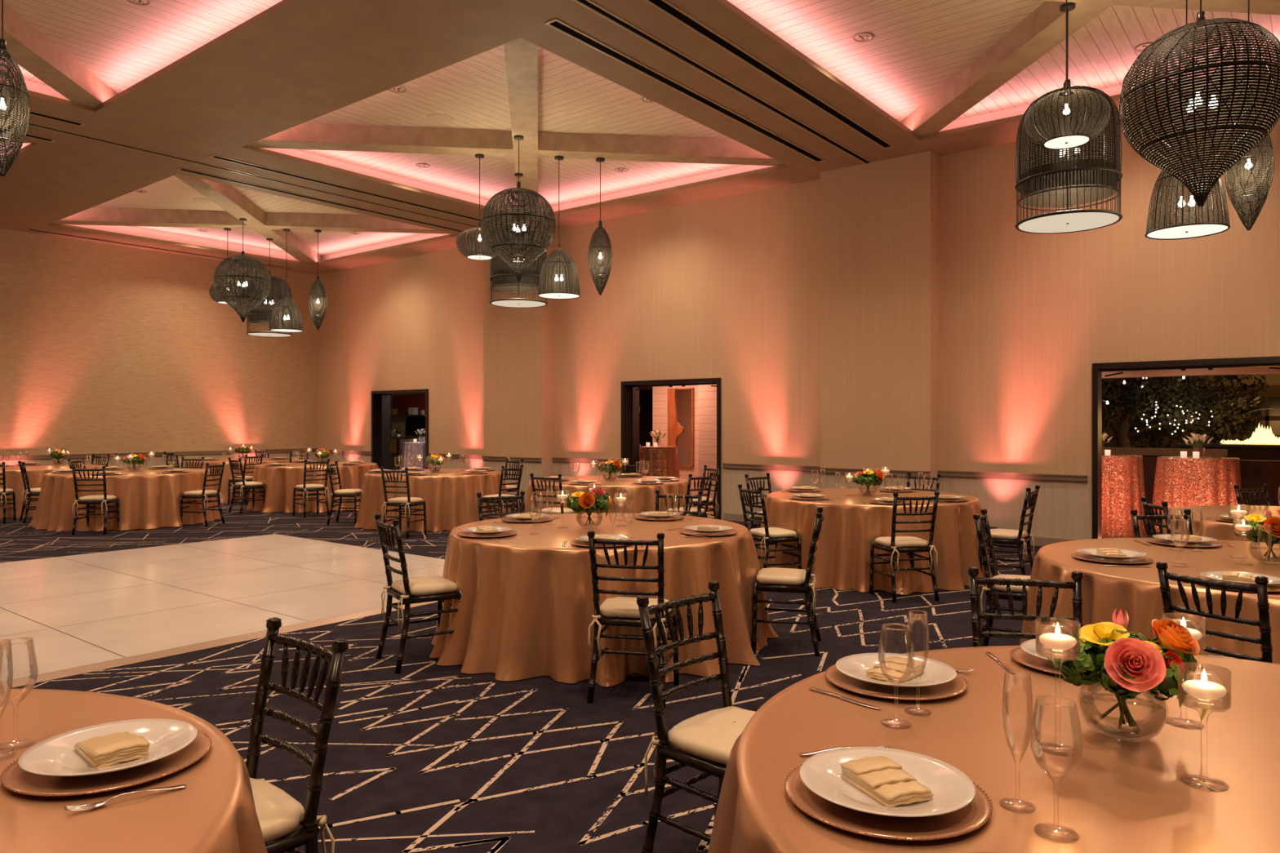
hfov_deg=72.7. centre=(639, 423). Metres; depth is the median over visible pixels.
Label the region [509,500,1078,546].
baseboard
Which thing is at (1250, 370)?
trim
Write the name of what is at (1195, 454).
votive candle
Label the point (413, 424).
television
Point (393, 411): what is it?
shelf box
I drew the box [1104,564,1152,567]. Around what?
knife
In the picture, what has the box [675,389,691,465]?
mirror glass
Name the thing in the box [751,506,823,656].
chair
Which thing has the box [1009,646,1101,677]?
charger plate
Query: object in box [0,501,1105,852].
floor
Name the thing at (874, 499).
dinner plate
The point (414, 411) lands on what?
book
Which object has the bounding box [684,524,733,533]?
dinner plate
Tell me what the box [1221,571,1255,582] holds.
folded napkin
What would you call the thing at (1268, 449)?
fire pit
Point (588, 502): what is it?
flower bouquet
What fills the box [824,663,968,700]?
charger plate
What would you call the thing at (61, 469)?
dinner plate
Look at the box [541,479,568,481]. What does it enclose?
charger plate
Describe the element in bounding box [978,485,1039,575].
chair
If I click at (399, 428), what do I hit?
sprig
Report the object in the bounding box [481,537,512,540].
knife
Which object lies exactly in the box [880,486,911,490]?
dinner plate
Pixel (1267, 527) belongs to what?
flower bouquet
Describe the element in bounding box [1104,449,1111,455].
votive candle
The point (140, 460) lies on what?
flower bouquet
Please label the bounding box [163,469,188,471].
dinner plate
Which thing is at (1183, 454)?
votive candle
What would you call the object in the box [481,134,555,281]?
pendant lamp
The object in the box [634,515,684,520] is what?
charger plate
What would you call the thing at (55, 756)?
dinner plate
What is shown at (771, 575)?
seat cushion
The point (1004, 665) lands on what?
knife
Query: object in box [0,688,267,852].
tablecloth
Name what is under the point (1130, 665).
flower bouquet
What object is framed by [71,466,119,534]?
chair
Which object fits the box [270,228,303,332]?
pendant lamp
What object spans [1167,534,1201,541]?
folded napkin
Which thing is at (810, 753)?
fork
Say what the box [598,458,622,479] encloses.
flower bouquet
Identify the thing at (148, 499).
tablecloth
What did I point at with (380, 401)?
door
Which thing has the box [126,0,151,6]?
recessed light
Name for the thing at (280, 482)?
tablecloth
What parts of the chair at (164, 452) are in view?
leg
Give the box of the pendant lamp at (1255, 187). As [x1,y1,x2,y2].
[1224,0,1274,231]
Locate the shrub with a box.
[1111,384,1262,448]
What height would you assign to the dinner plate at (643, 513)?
0.026 m
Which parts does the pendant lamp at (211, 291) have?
lamp shade, cord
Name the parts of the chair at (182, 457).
leg, rail, rail, leg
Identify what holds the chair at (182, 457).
on the floor
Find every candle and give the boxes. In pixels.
[557,491,568,498]
[615,493,626,501]
[1039,622,1076,650]
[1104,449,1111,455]
[1180,451,1186,457]
[1181,617,1202,639]
[1182,669,1226,700]
[1192,451,1199,457]
[1230,505,1247,515]
[1235,520,1252,530]
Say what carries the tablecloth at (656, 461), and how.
on the floor
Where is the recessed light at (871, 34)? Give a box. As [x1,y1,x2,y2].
[851,32,873,42]
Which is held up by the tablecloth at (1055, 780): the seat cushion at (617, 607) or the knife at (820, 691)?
the knife at (820, 691)
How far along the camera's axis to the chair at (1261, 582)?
3.41 m
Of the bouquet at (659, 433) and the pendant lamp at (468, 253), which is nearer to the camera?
the pendant lamp at (468, 253)
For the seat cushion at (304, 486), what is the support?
on the chair at (304, 487)
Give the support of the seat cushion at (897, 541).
on the chair at (892, 544)
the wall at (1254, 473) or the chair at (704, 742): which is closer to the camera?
the chair at (704, 742)
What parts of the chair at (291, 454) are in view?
rail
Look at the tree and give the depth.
14.61 m
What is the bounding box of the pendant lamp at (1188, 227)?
[1144,0,1230,239]
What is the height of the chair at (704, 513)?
0.926 m
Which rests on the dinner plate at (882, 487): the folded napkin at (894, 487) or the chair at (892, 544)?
the folded napkin at (894, 487)
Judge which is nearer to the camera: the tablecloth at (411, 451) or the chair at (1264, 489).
the chair at (1264, 489)
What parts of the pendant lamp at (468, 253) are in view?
lamp shade, cord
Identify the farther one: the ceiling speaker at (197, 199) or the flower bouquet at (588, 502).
the ceiling speaker at (197, 199)
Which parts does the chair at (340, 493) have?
leg, leg, seat frame, leg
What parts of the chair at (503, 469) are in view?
seat frame, leg, rail, rail, rail, rail, leg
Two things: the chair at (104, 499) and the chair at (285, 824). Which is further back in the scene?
the chair at (104, 499)
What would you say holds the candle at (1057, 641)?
on the candle holder
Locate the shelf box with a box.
[390,408,397,414]
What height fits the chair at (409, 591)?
0.926 m
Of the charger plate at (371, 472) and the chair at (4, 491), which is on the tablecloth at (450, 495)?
the charger plate at (371, 472)
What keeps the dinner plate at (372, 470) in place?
on the charger plate at (371, 472)
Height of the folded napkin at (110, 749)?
0.038 m
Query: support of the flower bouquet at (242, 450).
in the vase
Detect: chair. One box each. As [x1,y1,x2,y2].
[0,462,16,523]
[17,461,40,523]
[67,457,86,469]
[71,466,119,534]
[91,453,110,466]
[163,451,179,467]
[180,456,204,468]
[180,462,225,526]
[227,453,263,504]
[227,457,265,513]
[245,617,348,852]
[254,449,269,457]
[288,453,309,462]
[293,458,329,517]
[326,461,361,524]
[374,513,462,673]
[380,466,426,538]
[476,490,524,520]
[481,464,523,518]
[503,458,523,512]
[529,473,579,514]
[586,530,679,707]
[623,462,641,473]
[636,580,755,852]
[654,489,702,516]
[666,472,713,518]
[692,465,720,519]
[737,484,801,568]
[744,472,771,529]
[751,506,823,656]
[869,491,939,602]
[906,472,941,491]
[967,566,1083,647]
[973,508,1031,646]
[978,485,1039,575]
[1130,508,1192,537]
[1141,497,1173,536]
[1155,561,1272,662]
[1233,484,1271,506]
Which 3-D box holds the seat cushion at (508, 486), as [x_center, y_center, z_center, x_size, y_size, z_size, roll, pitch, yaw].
[-2.199,1.024,13.971,0.406,0.067,0.352,0,0,42]
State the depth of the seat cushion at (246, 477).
16.18 m
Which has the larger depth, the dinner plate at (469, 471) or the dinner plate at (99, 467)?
the dinner plate at (99, 467)
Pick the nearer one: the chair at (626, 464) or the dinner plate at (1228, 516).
the dinner plate at (1228, 516)
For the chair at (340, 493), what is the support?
on the floor
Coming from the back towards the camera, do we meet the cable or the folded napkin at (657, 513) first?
the cable
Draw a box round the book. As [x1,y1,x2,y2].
[410,407,417,414]
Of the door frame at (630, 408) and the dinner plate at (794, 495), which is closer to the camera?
the dinner plate at (794, 495)
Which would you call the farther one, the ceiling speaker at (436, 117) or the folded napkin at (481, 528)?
the ceiling speaker at (436, 117)
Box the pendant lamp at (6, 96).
[0,0,30,177]
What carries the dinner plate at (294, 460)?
on the charger plate
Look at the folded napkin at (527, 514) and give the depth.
6.57 m
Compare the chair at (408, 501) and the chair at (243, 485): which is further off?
the chair at (243, 485)
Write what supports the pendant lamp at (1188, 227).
hanging from the ceiling
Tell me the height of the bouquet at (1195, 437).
0.312 m
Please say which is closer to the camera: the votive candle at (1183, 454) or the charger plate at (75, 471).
the votive candle at (1183, 454)
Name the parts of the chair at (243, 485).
leg, leg, seat frame, leg, leg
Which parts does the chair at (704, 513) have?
leg, seat frame, rail, rail, rail, leg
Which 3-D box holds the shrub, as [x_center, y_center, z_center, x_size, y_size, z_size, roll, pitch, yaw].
[9.606,0.364,15.250,2.284,2.272,1.265,0,0,41]
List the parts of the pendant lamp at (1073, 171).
rod, cord, lamp shade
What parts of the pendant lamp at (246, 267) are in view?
lamp shade, cord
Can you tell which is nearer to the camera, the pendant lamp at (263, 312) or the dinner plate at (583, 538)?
the dinner plate at (583, 538)
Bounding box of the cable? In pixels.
[1102,376,1180,401]
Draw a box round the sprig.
[395,427,401,437]
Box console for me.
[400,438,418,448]
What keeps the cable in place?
hanging from the trim at (1250, 370)
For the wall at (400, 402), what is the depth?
24.01 m
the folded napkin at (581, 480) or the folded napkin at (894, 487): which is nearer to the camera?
the folded napkin at (894, 487)
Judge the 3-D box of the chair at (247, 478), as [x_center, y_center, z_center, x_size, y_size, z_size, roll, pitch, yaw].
[-7.380,1.040,16.305,0.463,0.926,0.436,0,0,22]
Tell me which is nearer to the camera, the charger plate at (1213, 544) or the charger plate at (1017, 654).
the charger plate at (1017, 654)
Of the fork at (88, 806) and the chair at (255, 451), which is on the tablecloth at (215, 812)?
the fork at (88, 806)
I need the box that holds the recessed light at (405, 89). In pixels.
[388,85,406,93]
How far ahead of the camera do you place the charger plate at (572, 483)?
10.54 m
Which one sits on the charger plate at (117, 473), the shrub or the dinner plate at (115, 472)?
the dinner plate at (115, 472)
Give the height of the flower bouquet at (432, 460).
0.272 m
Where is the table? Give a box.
[390,436,414,470]
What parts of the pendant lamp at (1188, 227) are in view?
cord, lamp shade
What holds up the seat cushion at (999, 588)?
on the chair at (982, 526)
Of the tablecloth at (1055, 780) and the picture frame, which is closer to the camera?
the tablecloth at (1055, 780)
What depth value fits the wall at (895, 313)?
11.96 m
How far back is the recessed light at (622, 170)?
13.02 m
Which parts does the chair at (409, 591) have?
leg, rail, rail, rail, rail, leg, seat frame, leg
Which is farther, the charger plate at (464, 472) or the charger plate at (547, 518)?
the charger plate at (464, 472)
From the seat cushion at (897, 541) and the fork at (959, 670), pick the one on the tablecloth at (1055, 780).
the fork at (959, 670)
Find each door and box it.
[371,389,428,469]
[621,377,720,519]
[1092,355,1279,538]
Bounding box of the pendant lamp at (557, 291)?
[537,155,580,299]
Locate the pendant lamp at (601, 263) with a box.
[587,157,612,295]
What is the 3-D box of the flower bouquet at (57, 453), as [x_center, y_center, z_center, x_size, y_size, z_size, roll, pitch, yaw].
[-10.385,0.583,15.543,0.297,0.272,0.287,0,0,23]
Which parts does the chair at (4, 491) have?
leg, seat frame, leg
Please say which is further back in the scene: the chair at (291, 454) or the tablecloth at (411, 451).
the tablecloth at (411, 451)
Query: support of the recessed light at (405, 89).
in the ceiling
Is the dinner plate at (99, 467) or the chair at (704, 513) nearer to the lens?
the chair at (704, 513)
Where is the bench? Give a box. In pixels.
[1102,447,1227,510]
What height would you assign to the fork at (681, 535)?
0.013 m
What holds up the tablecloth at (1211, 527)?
on the round table
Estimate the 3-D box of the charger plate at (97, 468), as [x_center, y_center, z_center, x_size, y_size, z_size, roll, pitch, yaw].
[-8.399,0.729,13.812,0.392,0.015,0.392,0,0,41]
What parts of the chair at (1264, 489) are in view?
leg, rail, rail, leg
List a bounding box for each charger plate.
[0,729,212,796]
[50,471,80,473]
[93,472,122,475]
[97,468,124,470]
[147,466,174,469]
[160,471,191,473]
[264,464,288,466]
[337,463,359,465]
[365,471,386,473]
[398,469,424,471]
[400,473,427,475]
[457,530,517,537]
[463,471,489,473]
[501,516,553,522]
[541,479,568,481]
[568,482,599,484]
[570,539,631,547]
[616,475,644,477]
[632,481,664,484]
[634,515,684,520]
[657,479,679,481]
[679,528,737,536]
[784,764,992,840]
[786,488,822,492]
[788,496,829,500]
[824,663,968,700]
[868,500,912,504]
[877,488,915,492]
[931,498,968,502]
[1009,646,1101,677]
[1071,552,1153,564]
[1146,537,1222,547]
[1195,575,1279,591]
[1214,517,1248,523]
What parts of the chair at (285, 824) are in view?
leg, rail, rail, seat frame, rail, rail, leg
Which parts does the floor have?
panel, panel, panel, panel, panel, edge trim, panel, panel, panel, edge trim, panel, panel, panel, panel, panel, panel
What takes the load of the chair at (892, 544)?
on the floor
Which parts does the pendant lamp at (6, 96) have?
cord, lamp shade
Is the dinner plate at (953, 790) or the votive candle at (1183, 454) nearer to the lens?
the dinner plate at (953, 790)
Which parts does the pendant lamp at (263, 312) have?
lamp shade, cord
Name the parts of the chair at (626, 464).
leg, rail, leg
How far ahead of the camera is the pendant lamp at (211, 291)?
15.71 m
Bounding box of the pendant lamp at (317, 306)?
[308,229,327,329]
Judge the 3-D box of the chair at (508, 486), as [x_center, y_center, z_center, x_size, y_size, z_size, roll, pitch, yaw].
[-2.175,1.040,13.998,0.436,0.926,0.463,0,0,42]
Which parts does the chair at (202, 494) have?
leg, seat frame, leg, rail, rail, rail, rail, leg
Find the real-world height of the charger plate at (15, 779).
0.015 m
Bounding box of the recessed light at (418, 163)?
[415,163,430,168]
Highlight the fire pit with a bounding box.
[1175,408,1279,460]
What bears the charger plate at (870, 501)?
on the tablecloth at (850, 525)
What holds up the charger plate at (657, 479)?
on the tablecloth at (640, 498)
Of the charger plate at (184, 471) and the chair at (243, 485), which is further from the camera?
the chair at (243, 485)
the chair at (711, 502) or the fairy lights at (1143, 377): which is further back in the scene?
the fairy lights at (1143, 377)
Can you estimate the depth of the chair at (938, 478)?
10.00 m
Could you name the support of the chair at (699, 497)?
on the floor
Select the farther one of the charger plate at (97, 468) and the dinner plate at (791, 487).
the charger plate at (97, 468)
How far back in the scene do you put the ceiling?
9.67 m
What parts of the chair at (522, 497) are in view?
leg, rail, rail, leg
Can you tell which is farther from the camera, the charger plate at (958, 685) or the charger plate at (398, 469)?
the charger plate at (398, 469)
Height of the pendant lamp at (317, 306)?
1.831 m
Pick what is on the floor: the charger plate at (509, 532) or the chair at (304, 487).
the chair at (304, 487)
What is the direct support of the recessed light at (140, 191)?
in the ceiling
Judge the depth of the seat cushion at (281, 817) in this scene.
2.25 m
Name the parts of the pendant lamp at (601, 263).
lamp shade, cord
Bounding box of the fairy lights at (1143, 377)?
[1134,377,1215,434]
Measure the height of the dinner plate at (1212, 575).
0.026 m
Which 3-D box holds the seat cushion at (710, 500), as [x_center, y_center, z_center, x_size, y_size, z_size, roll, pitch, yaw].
[0.769,1.024,11.727,0.352,0.067,0.406,0,0,-26]
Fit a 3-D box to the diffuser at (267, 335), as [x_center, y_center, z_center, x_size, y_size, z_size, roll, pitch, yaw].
[-7.121,-1.705,16.735,0.766,0.008,0.766,0,0,38]
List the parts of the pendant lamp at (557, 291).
lamp shade, cord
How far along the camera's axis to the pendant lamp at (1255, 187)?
6.82 m
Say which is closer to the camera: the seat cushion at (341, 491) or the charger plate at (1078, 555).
the charger plate at (1078, 555)
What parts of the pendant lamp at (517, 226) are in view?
lamp shade, cord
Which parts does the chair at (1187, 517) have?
leg, rail, rail, leg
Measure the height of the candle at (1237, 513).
0.059 m
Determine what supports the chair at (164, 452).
on the floor
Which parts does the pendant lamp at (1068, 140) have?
cord, lamp shade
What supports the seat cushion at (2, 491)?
on the chair at (4, 491)
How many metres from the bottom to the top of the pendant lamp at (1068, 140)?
1.364 m
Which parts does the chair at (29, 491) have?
leg, leg, seat frame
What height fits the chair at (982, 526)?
0.926 m
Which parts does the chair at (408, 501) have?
leg, rail, rail, rail, rail, leg, seat frame, leg, leg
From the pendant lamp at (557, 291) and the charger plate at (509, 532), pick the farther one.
the pendant lamp at (557, 291)
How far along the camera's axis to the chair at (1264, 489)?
8.22 m
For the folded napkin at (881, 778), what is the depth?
1.69 m
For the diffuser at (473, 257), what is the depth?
11.52 m
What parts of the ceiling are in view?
board panel, board panel, board panel, board panel, board panel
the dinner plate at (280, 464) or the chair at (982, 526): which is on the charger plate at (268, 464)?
the dinner plate at (280, 464)
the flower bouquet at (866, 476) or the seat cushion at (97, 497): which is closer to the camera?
the flower bouquet at (866, 476)
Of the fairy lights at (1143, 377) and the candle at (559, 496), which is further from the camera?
the fairy lights at (1143, 377)
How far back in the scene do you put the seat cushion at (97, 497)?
11.81 m
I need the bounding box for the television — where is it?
[405,416,425,435]
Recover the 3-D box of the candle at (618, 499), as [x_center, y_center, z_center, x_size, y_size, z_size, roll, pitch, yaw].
[-0.138,0.533,6.250,0.078,0.059,0.078,0,0,3]
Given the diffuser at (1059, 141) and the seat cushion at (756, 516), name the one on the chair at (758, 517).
the seat cushion at (756, 516)
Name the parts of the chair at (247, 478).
leg, seat frame, leg, rail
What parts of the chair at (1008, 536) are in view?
leg, seat frame, leg, rail, rail, leg, rail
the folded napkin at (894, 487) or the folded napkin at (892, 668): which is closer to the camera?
the folded napkin at (892, 668)
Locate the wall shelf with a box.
[390,414,425,416]
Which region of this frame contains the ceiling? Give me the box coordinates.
[0,0,1279,275]
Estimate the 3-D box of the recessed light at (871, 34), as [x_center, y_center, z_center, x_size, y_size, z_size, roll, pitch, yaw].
[2.186,-3.796,8.544,0.210,0.040,0.210,0,0,38]
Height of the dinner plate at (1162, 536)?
0.026 m
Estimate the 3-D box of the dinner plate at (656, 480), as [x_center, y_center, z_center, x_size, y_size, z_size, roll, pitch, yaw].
[0.107,0.710,10.633,0.332,0.026,0.332,0,0,-38]
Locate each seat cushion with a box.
[0,488,13,493]
[26,487,40,493]
[78,494,116,501]
[183,489,217,495]
[231,475,253,479]
[235,481,262,486]
[249,777,304,843]
[295,484,324,488]
[333,488,361,494]
[387,497,422,503]
[391,576,457,595]
[483,493,515,500]
[506,484,516,488]
[537,507,576,514]
[600,596,672,619]
[666,506,704,515]
[667,706,755,764]
[692,496,712,502]
[749,527,796,537]
[754,511,763,518]
[755,567,805,585]
[875,536,928,547]
[985,528,1027,539]
[992,573,1031,592]
[1208,654,1235,658]
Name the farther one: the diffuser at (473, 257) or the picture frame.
the picture frame
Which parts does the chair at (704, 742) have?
leg, rail, rail, rail, seat frame, rail, leg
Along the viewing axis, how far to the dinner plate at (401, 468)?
13.46 m
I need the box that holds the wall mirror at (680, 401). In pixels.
[667,387,693,466]
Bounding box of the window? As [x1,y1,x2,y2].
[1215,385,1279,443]
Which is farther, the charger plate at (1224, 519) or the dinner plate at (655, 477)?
the dinner plate at (655, 477)
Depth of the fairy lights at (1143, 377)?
14.40 m
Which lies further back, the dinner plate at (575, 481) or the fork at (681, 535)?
the dinner plate at (575, 481)
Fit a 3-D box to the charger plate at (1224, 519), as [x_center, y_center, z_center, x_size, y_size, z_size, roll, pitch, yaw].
[4.528,0.729,6.503,0.392,0.015,0.392,0,0,14]
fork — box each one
[63,784,186,811]
[680,534,711,538]
[799,744,890,755]
[951,666,973,672]
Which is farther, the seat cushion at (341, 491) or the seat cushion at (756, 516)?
the seat cushion at (341, 491)
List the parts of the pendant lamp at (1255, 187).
lamp shade, cord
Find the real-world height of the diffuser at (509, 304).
0.008 m
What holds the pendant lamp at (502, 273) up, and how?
hanging from the ceiling
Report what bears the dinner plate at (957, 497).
on the charger plate at (958, 500)
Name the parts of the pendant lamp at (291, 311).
lamp shade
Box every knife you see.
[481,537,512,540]
[808,687,880,709]
[986,652,1015,673]
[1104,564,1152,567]
[1133,540,1151,546]
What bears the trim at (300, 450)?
attached to the wall at (104, 348)
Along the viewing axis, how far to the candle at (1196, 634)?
2.11 m
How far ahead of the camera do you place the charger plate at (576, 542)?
5.26 m
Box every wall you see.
[0,228,316,468]
[316,92,1279,539]
[391,394,425,470]
[636,386,652,446]
[652,384,716,501]
[1102,373,1279,448]
[1240,459,1279,506]
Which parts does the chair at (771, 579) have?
leg, seat frame, leg, leg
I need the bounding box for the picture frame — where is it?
[391,429,395,437]
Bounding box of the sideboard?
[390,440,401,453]
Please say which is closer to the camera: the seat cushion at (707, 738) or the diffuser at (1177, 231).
the seat cushion at (707, 738)
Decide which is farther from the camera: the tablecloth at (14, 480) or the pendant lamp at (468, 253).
the tablecloth at (14, 480)
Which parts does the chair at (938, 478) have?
leg, rail, rail, leg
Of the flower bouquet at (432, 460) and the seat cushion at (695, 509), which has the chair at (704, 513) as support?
the seat cushion at (695, 509)
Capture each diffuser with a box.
[248,333,290,337]
[271,328,302,332]
[467,255,491,259]
[491,300,545,307]
[538,293,579,298]
[1018,212,1119,232]
[1044,135,1088,148]
[1146,224,1227,239]
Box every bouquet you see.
[49,448,68,463]
[121,453,146,470]
[234,444,251,457]
[314,448,330,462]
[414,428,425,440]
[426,453,444,471]
[566,487,613,525]
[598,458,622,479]
[649,429,666,444]
[851,468,885,493]
[1047,608,1208,734]
[1102,431,1112,444]
[1182,432,1213,452]
[1233,510,1279,559]
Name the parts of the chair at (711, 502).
leg, seat frame, rail, leg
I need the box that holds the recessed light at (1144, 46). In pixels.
[1134,42,1156,52]
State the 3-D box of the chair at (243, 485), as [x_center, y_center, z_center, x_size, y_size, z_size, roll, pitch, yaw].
[-6.647,1.040,14.708,0.436,0.926,0.463,0,0,41]
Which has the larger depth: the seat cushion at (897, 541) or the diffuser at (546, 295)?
the diffuser at (546, 295)
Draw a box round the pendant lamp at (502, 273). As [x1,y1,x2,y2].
[489,173,547,307]
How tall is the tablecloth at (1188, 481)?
1.064 m
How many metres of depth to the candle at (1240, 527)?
4.53 m
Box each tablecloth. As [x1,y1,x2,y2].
[0,464,103,519]
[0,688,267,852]
[28,468,221,531]
[183,457,296,502]
[246,462,378,512]
[354,468,511,532]
[400,441,425,469]
[429,512,778,686]
[524,475,693,513]
[639,446,679,478]
[707,645,1279,852]
[756,488,992,594]
[1019,537,1279,664]
[1102,454,1147,537]
[1147,456,1242,536]
[1157,505,1279,542]
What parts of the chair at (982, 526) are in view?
leg, rail, leg, seat frame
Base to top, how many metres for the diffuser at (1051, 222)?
0.008 m
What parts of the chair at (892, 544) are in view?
leg, leg, seat frame, leg, rail, rail, rail, rail, leg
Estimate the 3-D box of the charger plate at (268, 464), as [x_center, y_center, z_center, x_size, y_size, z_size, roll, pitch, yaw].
[-6.267,0.729,15.000,0.392,0.015,0.392,0,0,16]
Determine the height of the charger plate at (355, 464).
0.015 m
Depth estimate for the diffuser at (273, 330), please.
15.90 m
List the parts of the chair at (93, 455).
rail, leg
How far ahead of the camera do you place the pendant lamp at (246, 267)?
14.90 m
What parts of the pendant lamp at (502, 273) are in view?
lamp shade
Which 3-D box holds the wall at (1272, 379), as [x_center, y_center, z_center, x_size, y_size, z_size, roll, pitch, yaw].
[11.053,-1.500,15.609,30.000,6.000,0.200,0,0,38]
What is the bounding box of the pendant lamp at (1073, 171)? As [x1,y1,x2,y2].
[1014,2,1123,234]
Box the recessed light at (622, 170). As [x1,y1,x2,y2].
[614,168,628,172]
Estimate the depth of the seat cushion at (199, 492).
12.70 m
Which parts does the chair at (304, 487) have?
leg, leg, seat frame, rail, rail, rail, rail, leg, leg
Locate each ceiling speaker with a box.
[192,197,213,203]
[426,113,453,123]
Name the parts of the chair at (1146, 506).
leg, rail, rail, rail, leg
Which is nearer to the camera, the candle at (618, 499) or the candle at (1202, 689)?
the candle at (1202, 689)
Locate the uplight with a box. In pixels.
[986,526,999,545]
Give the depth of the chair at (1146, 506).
6.60 m
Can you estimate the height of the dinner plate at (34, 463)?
0.026 m
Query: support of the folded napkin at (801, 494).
on the dinner plate at (794, 495)
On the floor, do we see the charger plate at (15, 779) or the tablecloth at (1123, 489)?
the tablecloth at (1123, 489)
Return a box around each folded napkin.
[74,731,150,768]
[476,525,498,532]
[515,512,539,517]
[577,479,591,481]
[594,534,615,539]
[647,511,671,515]
[697,525,719,530]
[795,485,812,488]
[800,493,817,496]
[840,755,933,807]
[865,656,924,683]
[880,497,893,500]
[888,486,905,488]
[938,494,955,497]
[1096,547,1127,556]
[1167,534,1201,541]
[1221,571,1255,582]
[1231,514,1248,518]
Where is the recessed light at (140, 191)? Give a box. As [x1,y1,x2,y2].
[133,189,146,192]
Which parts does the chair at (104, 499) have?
leg, leg, rail, rail, rail, rail, seat frame, leg, leg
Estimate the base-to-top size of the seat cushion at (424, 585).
0.067 m
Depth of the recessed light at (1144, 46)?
8.77 m
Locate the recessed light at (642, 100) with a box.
[641,97,655,102]
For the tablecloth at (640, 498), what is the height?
0.756 m
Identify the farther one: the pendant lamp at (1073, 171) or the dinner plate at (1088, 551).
the pendant lamp at (1073, 171)
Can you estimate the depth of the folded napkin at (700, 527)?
5.76 m
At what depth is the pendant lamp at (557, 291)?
11.46 m
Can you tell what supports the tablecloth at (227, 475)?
on the round table
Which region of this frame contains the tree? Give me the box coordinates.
[1102,373,1268,447]
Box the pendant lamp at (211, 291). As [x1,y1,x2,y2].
[208,227,245,304]
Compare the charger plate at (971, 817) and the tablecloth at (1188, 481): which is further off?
the tablecloth at (1188, 481)
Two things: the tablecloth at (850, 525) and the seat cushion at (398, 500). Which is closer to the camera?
the tablecloth at (850, 525)
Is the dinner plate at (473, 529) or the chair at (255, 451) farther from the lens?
the chair at (255, 451)
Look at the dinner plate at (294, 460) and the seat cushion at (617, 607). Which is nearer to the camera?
the seat cushion at (617, 607)
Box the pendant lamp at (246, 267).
[213,217,271,322]
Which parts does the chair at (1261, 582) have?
leg, rail, rail, rail, rail, leg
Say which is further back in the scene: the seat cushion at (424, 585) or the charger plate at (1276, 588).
the seat cushion at (424, 585)
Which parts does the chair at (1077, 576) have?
leg, rail, rail, rail, leg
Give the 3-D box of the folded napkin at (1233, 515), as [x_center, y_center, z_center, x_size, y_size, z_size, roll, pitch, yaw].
[4.528,0.700,6.503,0.104,0.038,0.161,0,0,-22]
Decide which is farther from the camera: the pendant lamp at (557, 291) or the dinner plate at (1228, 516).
the pendant lamp at (557, 291)
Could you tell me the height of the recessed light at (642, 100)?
0.040 m
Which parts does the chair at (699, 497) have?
leg, rail, rail, leg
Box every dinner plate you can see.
[17,462,39,464]
[17,718,197,776]
[53,469,72,471]
[93,471,119,474]
[98,466,122,469]
[150,466,172,467]
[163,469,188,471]
[266,462,285,465]
[293,460,311,462]
[346,460,364,462]
[368,469,391,471]
[400,467,422,470]
[402,471,425,474]
[462,525,512,534]
[465,470,487,472]
[471,467,493,470]
[505,513,549,519]
[570,480,598,484]
[575,533,630,542]
[617,473,641,476]
[635,479,662,483]
[638,511,681,518]
[653,476,677,479]
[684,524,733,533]
[788,486,819,490]
[792,493,826,497]
[799,746,975,817]
[835,653,956,687]
[872,497,906,502]
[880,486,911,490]
[928,494,965,500]
[1020,638,1051,660]
[1077,547,1146,559]
[1152,533,1216,543]
[1200,570,1279,586]
[1219,514,1265,520]
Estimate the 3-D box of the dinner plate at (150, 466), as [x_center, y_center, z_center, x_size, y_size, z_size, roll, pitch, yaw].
[-7.750,0.710,14.109,0.332,0.026,0.332,0,0,-1]
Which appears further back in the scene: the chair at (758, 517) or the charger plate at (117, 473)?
the charger plate at (117, 473)
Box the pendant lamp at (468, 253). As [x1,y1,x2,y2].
[456,153,502,260]
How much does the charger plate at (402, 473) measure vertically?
0.015 m
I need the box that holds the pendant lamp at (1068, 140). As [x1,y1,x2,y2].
[1023,0,1111,149]
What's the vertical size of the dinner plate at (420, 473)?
0.026 m
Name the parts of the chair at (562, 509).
leg, rail, rail, rail, rail, leg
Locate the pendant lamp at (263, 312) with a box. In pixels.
[246,237,292,337]
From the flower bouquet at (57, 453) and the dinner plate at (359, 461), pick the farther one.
the dinner plate at (359, 461)
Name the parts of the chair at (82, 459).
leg, rail, leg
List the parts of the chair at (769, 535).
leg, rail, rail, rail, rail, leg, seat frame, leg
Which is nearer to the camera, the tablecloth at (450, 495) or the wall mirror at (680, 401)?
the tablecloth at (450, 495)
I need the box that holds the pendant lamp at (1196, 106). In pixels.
[1118,0,1279,207]
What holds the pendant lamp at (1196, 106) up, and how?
hanging from the ceiling
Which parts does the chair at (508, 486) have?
leg, seat frame, rail, leg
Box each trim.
[0,448,317,460]
[315,449,1087,482]
[1102,365,1279,378]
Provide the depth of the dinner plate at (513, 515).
6.53 m
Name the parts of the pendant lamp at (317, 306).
lamp shade, cord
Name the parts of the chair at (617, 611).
leg, rail, rail, rail, rail, seat frame, leg, leg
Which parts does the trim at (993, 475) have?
pier rail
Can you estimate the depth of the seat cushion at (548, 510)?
10.03 m
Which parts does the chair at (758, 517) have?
leg, seat frame, rail, rail, leg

